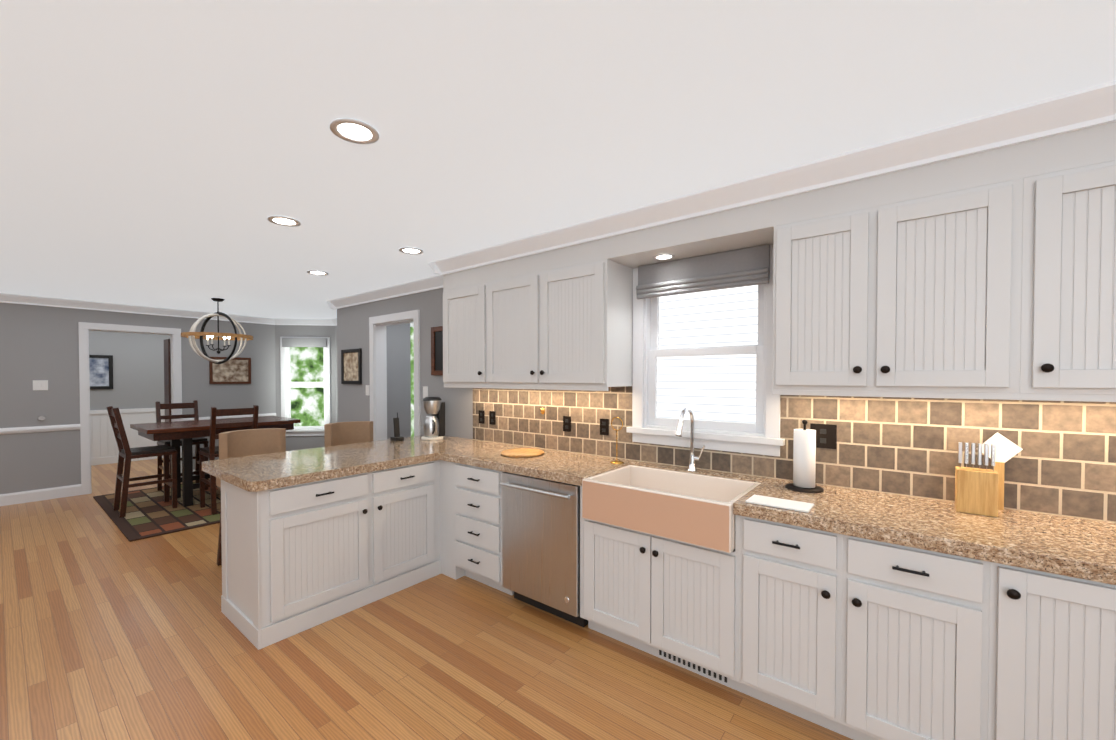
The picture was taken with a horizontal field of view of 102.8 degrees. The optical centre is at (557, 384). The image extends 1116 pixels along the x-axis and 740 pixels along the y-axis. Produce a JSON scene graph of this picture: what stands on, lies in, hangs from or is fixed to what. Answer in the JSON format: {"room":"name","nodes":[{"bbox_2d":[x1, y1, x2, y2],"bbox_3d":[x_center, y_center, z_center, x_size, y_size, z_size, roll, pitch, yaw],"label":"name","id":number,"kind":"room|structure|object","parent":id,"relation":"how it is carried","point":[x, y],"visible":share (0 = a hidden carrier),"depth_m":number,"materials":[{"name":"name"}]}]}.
{"room":"dining room and kitchen","nodes":[
{"label":"dining room and kitchen","id":0,"kind":"room"},
{"bbox_2d":[89,331,169,409],"bbox_3d":[-7.775,0.132,7.669,0.120,2.440,5.640,1,1,38],"label":"wall","id":1,"kind":"structure","parent":0,"point":[138,370],"depth_m":7.86,"materials":[{"name":"grey paint"}]},
{"bbox_2d":[89,355,112,388],"bbox_3d":[-7.787,-0.215,7.532,0.024,0.580,0.380,1,1,38],"label":"framed picture","id":2,"kind":"object","parent":1,"relation":"attached to","point":[101,370],"visible":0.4,"depth_m":7.57},
{"bbox_2d":[90,408,164,465],"bbox_3d":[-7.715,0.888,7.633,0.035,0.930,5.400,1,1,38],"label":"wainscoting","id":3,"kind":"structure","parent":1,"relation":"attached to","point":[104,448],"depth_m":7.68,"materials":[{"name":"white wood"}]},
{"bbox_2d":[0,302,275,493],"bbox_3d":[-6.799,0.181,4.715,0.120,2.440,6.780,1,1,38],"label":"wall","id":4,"kind":"structure","parent":0,"point":[37,342],"depth_m":5.48,"materials":[{"name":"grey paint"}]},
{"bbox_2d":[33,380,47,389],"label":"switch plates","id":5,"kind":"object","parent":4,"relation":"attached to","point":[40,384],"depth_m":5.35,"materials":[{"name":"white plastic"}]},
{"bbox_2d":[0,469,194,505],"bbox_3d":[-4.659,1.354,3.466,4.810,0.135,7.450,1,1,38],"label":"baseboard","id":6,"kind":"structure","parent":4,"relation":"attached to","point":[36,495],"depth_m":5.34,"materials":[{"name":"white wood"}]},
{"bbox_2d":[78,322,181,494],"bbox_3d":[-5.753,0.292,6.037,0.161,2.175,1.000,1,1,38],"label":"door frame","id":7,"kind":"structure","parent":4,"relation":"attached to","point":[84,328],"depth_m":5.67,"materials":[{"name":"white wood"}]},
{"bbox_2d":[0,413,275,433],"bbox_3d":[-6.743,0.542,4.676,0.024,0.070,6.780,1,1,38],"label":"trim","id":8,"kind":"structure","parent":4,"relation":"attached to","point":[15,430],"depth_m":5.45,"materials":[{"name":"white wood"}]},
{"bbox_2d":[164,339,170,478],"bbox_3d":[-5.676,0.354,6.494,0.275,2.025,0.036,1,1,38],"label":"door leaf","id":9,"kind":"structure","parent":4,"relation":"in","point":[167,377],"depth_m":6.42,"materials":[{"name":"brown wood"}]},
{"bbox_2d":[209,357,250,383],"bbox_3d":[-5.019,-0.219,6.838,0.024,0.410,0.530,1,1,38],"label":"wall picture","id":10,"kind":"object","parent":4,"relation":"attached to","point":[236,370],"visible":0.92,"depth_m":6.84},
{"bbox_2d":[275,325,335,450],"bbox_3d":[-4.184,0.136,7.448,1.048,2.440,0.120,0,1,-7],"label":"wall","id":11,"kind":"structure","parent":0,"point":[293,443],"depth_m":7.39,"materials":[{"name":"grey paint"}]},
{"bbox_2d":[280,337,330,435],"bbox_3d":[-4.181,0.027,7.422,0.808,1.640,0.170,0,1,-7],"label":"bay window","id":12,"kind":"structure","parent":11,"relation":"in","point":[286,344],"depth_m":7.38,"materials":[{"name":"white wood"}]},
{"bbox_2d":[336,323,410,436],"bbox_3d":[-2.924,0.145,6.900,2.040,2.440,0.120,1,1,38],"label":"wall","id":13,"kind":"structure","parent":0,"point":[406,327],"depth_m":6.27,"materials":[{"name":"grey paint"}]},
{"bbox_2d":[386,324,403,438],"bbox_3d":[-2.439,0.160,5.967,0.120,2.440,0.720,1,1,38],"label":"wall","id":14,"kind":"structure","parent":0,"point":[398,372],"depth_m":6.12,"materials":[{"name":"grey paint"}]},
{"bbox_2d":[0,458,852,739],"bbox_3d":[-3.241,1.449,3.333,15.200,0.050,9.400,1,1,38],"label":"floor","id":15,"kind":"structure","parent":0,"point":[109,630],"depth_m":2.29,"materials":[{"name":"brown wood"}]},
{"bbox_2d":[93,480,220,541],"bbox_3d":[-4.235,1.383,5.459,2.400,0.011,1.800,1,1,38],"label":"dining rug","id":16,"kind":"object","parent":15,"relation":"on","point":[150,512],"visible":0.4,"depth_m":4.81,"materials":[{"name":"multicoloured fabric"}]},
{"bbox_2d":[106,406,176,516],"bbox_3d":[-4.608,0.807,4.946,0.440,1.154,0.511,1,1,38],"label":"dining chair","id":17,"kind":"object","parent":16,"relation":"on","point":[127,452],"visible":1,"depth_m":4.91,"materials":[{"name":"brown wood"}]},
{"bbox_2d":[155,400,208,495],"bbox_3d":[-4.901,0.793,5.810,0.511,1.154,0.440,1,1,38],"label":"dining chair","id":18,"kind":"object","parent":16,"relation":"on","point":[197,442],"visible":0.52,"depth_m":5.82,"materials":[{"name":"brown wood"}]},
{"bbox_2d":[130,416,300,506],"bbox_3d":[-4.212,0.917,5.561,0.950,0.915,1.500,1,1,38],"label":"dining table","id":19,"kind":"object","parent":16,"relation":"on","point":[175,432],"visible":0.6,"depth_m":5.10,"materials":[{"name":"brown wood"}]},
{"bbox_2d":[199,405,258,514],"bbox_3d":[-3.713,0.806,5.036,0.511,1.154,0.440,1,1,38],"label":"dining chair","id":20,"kind":"object","parent":16,"relation":"on","point":[211,452],"visible":0.65,"depth_m":4.85,"materials":[{"name":"brown wood"}]},
{"bbox_2d":[216,428,285,565],"bbox_3d":[-2.395,0.894,3.546,0.440,1.048,0.466,1,1,38],"label":"bar stool","id":21,"kind":"object","parent":15,"relation":"on","point":[241,443],"visible":0.19,"depth_m":3.63,"materials":[{"name":"beige fabric"}]},
{"bbox_2d":[221,460,440,649],"bbox_3d":[-1.496,0.995,3.078,0.638,0.864,1.200,1,1,38],"label":"base cabinet","id":22,"kind":"object","parent":15,"relation":"on","point":[296,559],"depth_m":2.72,"materials":[{"name":"paint"}]},
{"bbox_2d":[202,441,437,491],"bbox_3d":[-1.631,0.534,3.133,0.954,0.054,1.200,1,1,38],"label":"countertop","id":23,"kind":"structure","parent":22,"relation":"on","point":[254,473],"depth_m":2.92,"materials":[{"name":"stone"}]},
{"bbox_2d":[324,421,372,446],"bbox_3d":[-1.911,0.884,4.157,0.440,1.048,0.466,1,1,38],"label":"bar stool","id":24,"kind":"object","parent":15,"relation":"on","point":[342,433],"visible":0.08,"depth_m":4.28,"materials":[{"name":"beige fabric"}]},
{"bbox_2d":[441,460,448,576],"bbox_3d":[-0.869,0.985,3.735,0.790,0.864,0.608,1,1,38],"label":"base cabinet","id":25,"kind":"object","parent":15,"relation":"on","point":[444,464],"depth_m":3.33,"materials":[{"name":"paint"}]},
{"bbox_2d":[378,435,1115,584],"bbox_3d":[0.746,0.546,2.425,5.560,0.054,0.642,1,1,38],"label":"countertop","id":26,"kind":"structure","parent":25,"relation":"on","point":[1080,548],"depth_m":1.78,"materials":[{"name":"stone"}]},
{"bbox_2d":[390,413,403,440],"bbox_3d":[-1.429,0.370,3.959,0.090,0.245,0.080,1,1,38],"label":"cordless phone","id":27,"kind":"object","parent":26,"relation":"on","point":[397,437],"visible":1,"depth_m":3.95,"materials":[{"name":"black plastic"}]},
{"bbox_2d":[421,397,444,439],"bbox_3d":[-1.131,0.299,4.042,0.220,0.384,0.198,1,1,38],"label":"coffee maker","id":28,"kind":"object","parent":26,"relation":"on","point":[434,424],"visible":1,"depth_m":4.00,"materials":[{"name":"silver plastic"}]},
{"bbox_2d":[501,448,543,457],"bbox_3d":[-0.258,0.495,3.250,0.316,0.018,0.316,1,1,38],"label":"round board","id":29,"kind":"object","parent":26,"relation":"on","point":[522,452],"visible":1,"depth_m":3.21,"materials":[{"name":"brown wood"}]},
{"bbox_2d":[610,417,623,463],"bbox_3d":[0.386,0.360,2.917,0.090,0.300,0.090,1,1,38],"label":"stand","id":30,"kind":"object","parent":26,"relation":"on","point":[617,462],"visible":1,"depth_m":2.91,"materials":[{"name":"gold metal"}]},
{"bbox_2d":[582,465,760,552],"bbox_3d":[0.614,0.634,2.437,0.810,0.219,0.535,1,1,38],"label":"farmhouse sink","id":31,"kind":"object","parent":26,"relation":"in","point":[692,508],"visible":0.81,"depth_m":2.29,"materials":[{"name":"beige ceramic"}]},
{"bbox_2d":[676,407,704,470],"bbox_3d":[0.768,0.322,2.585,0.110,0.386,0.248,1,1,38],"label":"faucet","id":32,"kind":"object","parent":26,"relation":"on","point":[692,458],"visible":1,"depth_m":2.66,"materials":[{"name":"silver metal"}]},
{"bbox_2d":[745,495,813,512],"bbox_3d":[0.977,0.521,1.966,0.250,0.008,0.140,1,1,38],"label":"drying mat","id":33,"kind":"object","parent":26,"relation":"on","point":[782,503],"visible":0.96,"depth_m":1.95,"materials":[{"name":"white fabric"}]},
{"bbox_2d":[785,419,823,492],"bbox_3d":[1.234,0.347,2.232,0.170,0.348,0.170,1,1,38],"label":"paper towel holder","id":34,"kind":"object","parent":26,"relation":"on","point":[804,459],"visible":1,"depth_m":2.19,"materials":[{"name":"white paper"}]},
{"bbox_2d":[955,442,998,516],"bbox_3d":[1.734,0.385,1.849,0.124,0.285,0.090,1,1,38],"label":"knife block","id":35,"kind":"object","parent":26,"relation":"on","point":[976,490],"visible":1,"depth_m":1.82,"materials":[{"name":"brown wood"}]},
{"bbox_2d":[994,462,1003,509],"bbox_3d":[1.866,0.426,1.888,0.030,0.200,0.025,1,1,38],"label":"card stand","id":36,"kind":"object","parent":26,"relation":"on","point":[999,467],"visible":0.57,"depth_m":1.88,"materials":[{"name":"brown wood"}]},
{"bbox_2d":[977,432,1022,462],"bbox_3d":[1.868,0.272,1.887,0.141,0.141,0.004,1,1,38],"label":"card","id":37,"kind":"object","parent":36,"relation":"on","point":[1006,450],"visible":0.64,"depth_m":1.88,"materials":[{"name":"paper"}]},
{"bbox_2d":[449,462,513,594],"bbox_3d":[-0.374,0.991,3.329,0.490,0.864,0.628,1,1,38],"label":"base cabinet","id":38,"kind":"object","parent":15,"relation":"on","point":[475,493],"depth_m":3.09,"materials":[{"name":"paint"}]},
{"bbox_2d":[500,472,587,626],"bbox_3d":[0.049,0.999,2.957,0.610,0.862,0.671,1,1,38],"label":"dishwasher","id":39,"kind":"object","parent":15,"relation":"on","point":[541,541],"visible":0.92,"depth_m":2.71,"materials":[{"name":"silver metal"}]},
{"bbox_2d":[580,512,664,659],"bbox_3d":[0.523,1.092,2.621,0.497,0.687,0.628,1,1,38],"label":"base cabinet","id":40,"kind":"object","parent":15,"relation":"on","point":[622,570],"depth_m":2.37,"materials":[{"name":"paint"}]},
{"bbox_2d":[665,538,740,691],"bbox_3d":[0.807,1.095,2.395,0.497,0.687,0.628,1,1,38],"label":"base cabinet","id":41,"kind":"object","parent":15,"relation":"on","point":[703,585],"depth_m":2.10,"materials":[{"name":"paint"}]},
{"bbox_2d":[733,515,844,735],"bbox_3d":[1.155,1.011,2.119,0.390,0.864,0.628,1,1,38],"label":"base cabinet","id":42,"kind":"object","parent":15,"relation":"on","point":[793,577],"depth_m":1.86,"materials":[{"name":"paint"}]},
{"bbox_2d":[845,535,996,739],"bbox_3d":[1.472,1.015,1.867,0.420,0.864,0.628,1,1,38],"label":"base cabinet","id":43,"kind":"object","parent":15,"relation":"on","point":[853,638],"depth_m":1.61,"materials":[{"name":"paint"}]},
{"bbox_2d":[997,563,1115,739],"bbox_3d":[1.849,1.020,1.569,0.540,0.864,0.628,1,1,38],"label":"base cabinet","id":44,"kind":"object","parent":15,"relation":"on","point":[1056,634],"depth_m":1.40,"materials":[{"name":"paint"}]},
{"bbox_2d":[337,288,759,438],"bbox_3d":[0.577,0.208,3.043,8.480,2.440,0.120,1,1,38],"label":"wall","id":45,"kind":"structure","parent":0,"point":[353,333],"depth_m":4.62,"materials":[{"name":"grey paint"}]},
{"bbox_2d":[341,348,361,383],"bbox_3d":[-2.494,-0.220,5.376,0.460,0.420,0.024,1,1,38],"label":"picture","id":46,"kind":"object","parent":45,"relation":"attached to","point":[351,366],"visible":0.98,"depth_m":5.37},
{"bbox_2d":[366,385,369,395],"label":"switch plates","id":47,"kind":"object","parent":45,"relation":"attached to","point":[367,386],"depth_m":5.15,"materials":[{"name":"white plastic"}]},
{"bbox_2d":[369,310,419,440],"bbox_3d":[-1.736,0.316,4.877,0.950,2.165,0.161,1,1,38],"label":"door frame","id":48,"kind":"structure","parent":45,"relation":"attached to","point":[378,366],"depth_m":5.07,"materials":[{"name":"white wood"}]},
{"bbox_2d":[423,386,427,397],"label":"switch plates","id":49,"kind":"object","parent":45,"relation":"attached to","point":[425,388],"depth_m":4.46,"materials":[{"name":"white plastic"}]},
{"bbox_2d":[431,326,442,374],"bbox_3d":[-1.075,-0.326,4.250,0.420,0.470,0.024,1,1,38],"label":"picture","id":50,"kind":"object","parent":45,"relation":"attached to","point":[436,350],"visible":0.42,"depth_m":4.33},
{"bbox_2d":[443,264,490,387],"bbox_3d":[-0.628,-0.511,3.686,0.617,1.019,0.348,1,1,38],"label":"upper cabinet","id":51,"kind":"object","parent":45,"relation":"attached to","point":[466,293],"depth_m":3.55,"materials":[{"name":"paint"}]},
{"bbox_2d":[491,239,602,388],"bbox_3d":[-0.061,-0.504,3.236,1.139,1.019,0.348,1,1,38],"label":"upper cabinet","id":52,"kind":"object","parent":45,"relation":"attached to","point":[547,307],"depth_m":3.02,"materials":[{"name":"paint"}]},
{"bbox_2d":[0,81,1115,325],"bbox_3d":[-2.233,-0.936,1.506,11.000,0.100,7.450,1,1,38],"label":"crown molding","id":53,"kind":"structure","parent":45,"relation":"attached to","point":[1060,113],"depth_m":2.10,"materials":[{"name":"white wood"}]},
{"bbox_2d":[603,195,794,392],"bbox_3d":[0.770,-0.493,2.578,1.109,1.019,0.348,1,1,38],"label":"upper cabinet","id":54,"kind":"object","parent":45,"relation":"attached to","point":[771,222],"depth_m":2.43,"materials":[{"name":"paint"}]},
{"bbox_2d":[653,254,674,259],"bbox_3d":[0.638,-0.771,2.685,0.126,0.005,0.126,1,1,29],"label":"recessed light","id":55,"kind":"object","parent":54,"relation":"in","point":[660,256],"depth_m":2.68,"materials":[{"name":"white glass"}]},
{"bbox_2d":[626,244,784,456],"bbox_3d":[0.883,-0.193,2.746,0.960,1.163,0.196,1,1,38],"label":"kitchen window","id":56,"kind":"structure","parent":45,"relation":"in","point":[743,267],"depth_m":2.68,"materials":[{"name":"white wood"}]},
{"bbox_2d":[473,386,1115,522],"bbox_3d":[1.179,0.268,2.483,4.960,0.500,0.012,1,1,38],"label":"backsplash","id":57,"kind":"structure","parent":45,"relation":"attached to","point":[1062,462],"depth_m":2.13,"materials":[{"name":"tile"}]},
{"bbox_2d":[479,410,483,423],"bbox_3d":[-0.677,0.284,3.941,0.072,0.115,0.007,1,1,38],"label":"electrical outlet plate","id":58,"kind":"object","parent":57,"relation":"attached to","point":[481,413],"depth_m":3.94,"materials":[{"name":"black plastic"}]},
{"bbox_2d":[489,411,495,424],"bbox_3d":[-0.568,0.285,3.854,0.072,0.115,0.007,1,1,38],"label":"electrical outlet plate","id":59,"kind":"object","parent":57,"relation":"attached to","point":[492,418],"depth_m":3.85,"materials":[{"name":"black plastic"}]},
{"bbox_2d":[563,416,570,431],"bbox_3d":[0.067,0.293,3.352,0.072,0.115,0.007,1,1,38],"label":"electrical outlet plate","id":60,"kind":"object","parent":57,"relation":"attached to","point":[566,419],"depth_m":3.35,"materials":[{"name":"brown plastic"}]},
{"bbox_2d":[600,418,608,434],"bbox_3d":[0.326,0.297,3.146,0.072,0.115,0.007,1,1,38],"label":"electrical outlet plate","id":61,"kind":"object","parent":57,"relation":"attached to","point":[604,423],"depth_m":3.14,"materials":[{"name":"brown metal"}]},
{"bbox_2d":[810,423,836,448],"bbox_3d":[1.377,0.265,2.313,0.118,0.125,0.007,1,1,38],"label":"electrical outlet plate","id":62,"kind":"object","parent":57,"relation":"attached to","point":[826,435],"depth_m":2.30,"materials":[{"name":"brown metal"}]},
{"bbox_2d":[791,141,1030,396],"bbox_3d":[1.479,-0.484,2.017,0.827,1.019,0.348,1,1,38],"label":"upper cabinet","id":63,"kind":"object","parent":45,"relation":"attached to","point":[989,274],"depth_m":1.81,"materials":[{"name":"paint"}]},
{"bbox_2d":[1027,121,1115,400],"bbox_3d":[2.024,-0.477,1.585,0.564,1.019,0.348,1,1,38],"label":"upper cabinet","id":64,"kind":"object","parent":45,"relation":"attached to","point":[1071,318],"depth_m":1.55,"materials":[{"name":"paint"}]},
{"bbox_2d":[0,0,1115,326],"bbox_3d":[-3.241,-1.041,3.292,15.200,0.050,9.400,1,1,38],"label":"ceiling","id":65,"kind":"structure","parent":0,"point":[172,154],"depth_m":1.62,"materials":[{"name":"white paint"}]},
{"bbox_2d":[181,298,252,363],"bbox_3d":[-4.152,-0.652,5.449,0.704,0.797,0.704,1,1,38],"label":"chandelier","id":66,"kind":"object","parent":65,"relation":"hanging from","point":[192,335],"visible":1,"depth_m":5.41,"materials":[{"name":"black metal"}]},
{"bbox_2d":[267,216,300,226],"bbox_3d":[-1.674,-1.000,2.726,0.175,0.007,0.175,1,1,32],"label":"recessed light","id":67,"kind":"object","parent":65,"relation":"in","point":[279,220],"depth_m":2.72,"materials":[{"name":"white glass"}]},
{"bbox_2d":[307,270,328,274],"bbox_3d":[-2.192,-1.022,4.068,0.175,0.007,0.175,1,1,32],"label":"recessed light","id":68,"kind":"object","parent":65,"relation":"in","point":[315,272],"depth_m":4.06,"materials":[{"name":"white glass"}]},
{"bbox_2d":[330,118,378,143],"bbox_3d":[-0.790,-0.984,1.733,0.175,0.007,0.175,0,1,-1],"label":"recessed light","id":69,"kind":"object","parent":65,"relation":"in","point":[353,131],"depth_m":1.73,"materials":[{"name":"white glass"}]},
{"bbox_2d":[399,247,422,253],"bbox_3d":[-1.107,-1.011,3.362,0.175,0.007,0.175,1,1,32],"label":"recessed light","id":70,"kind":"object","parent":65,"relation":"in","point":[408,250],"depth_m":3.36,"materials":[{"name":"white glass"}]},
{"label":"outside","id":71,"kind":"structure","parent":0,"visible":0},
{"bbox_2d":[290,327,413,436],"bbox_3d":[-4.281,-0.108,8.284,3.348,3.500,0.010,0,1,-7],"label":"garden","id":72,"kind":"object","parent":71,"point":[307,403],"depth_m":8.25,"materials":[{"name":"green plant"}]},
{"bbox_2d":[657,285,757,423],"bbox_3d":[1.478,-0.279,3.463,3.200,3.000,0.010,1,1,38],"label":"window glass","id":73,"kind":"object","parent":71,"point":[721,388],"depth_m":3.65,"materials":[{"name":"white glass"}]}
]}

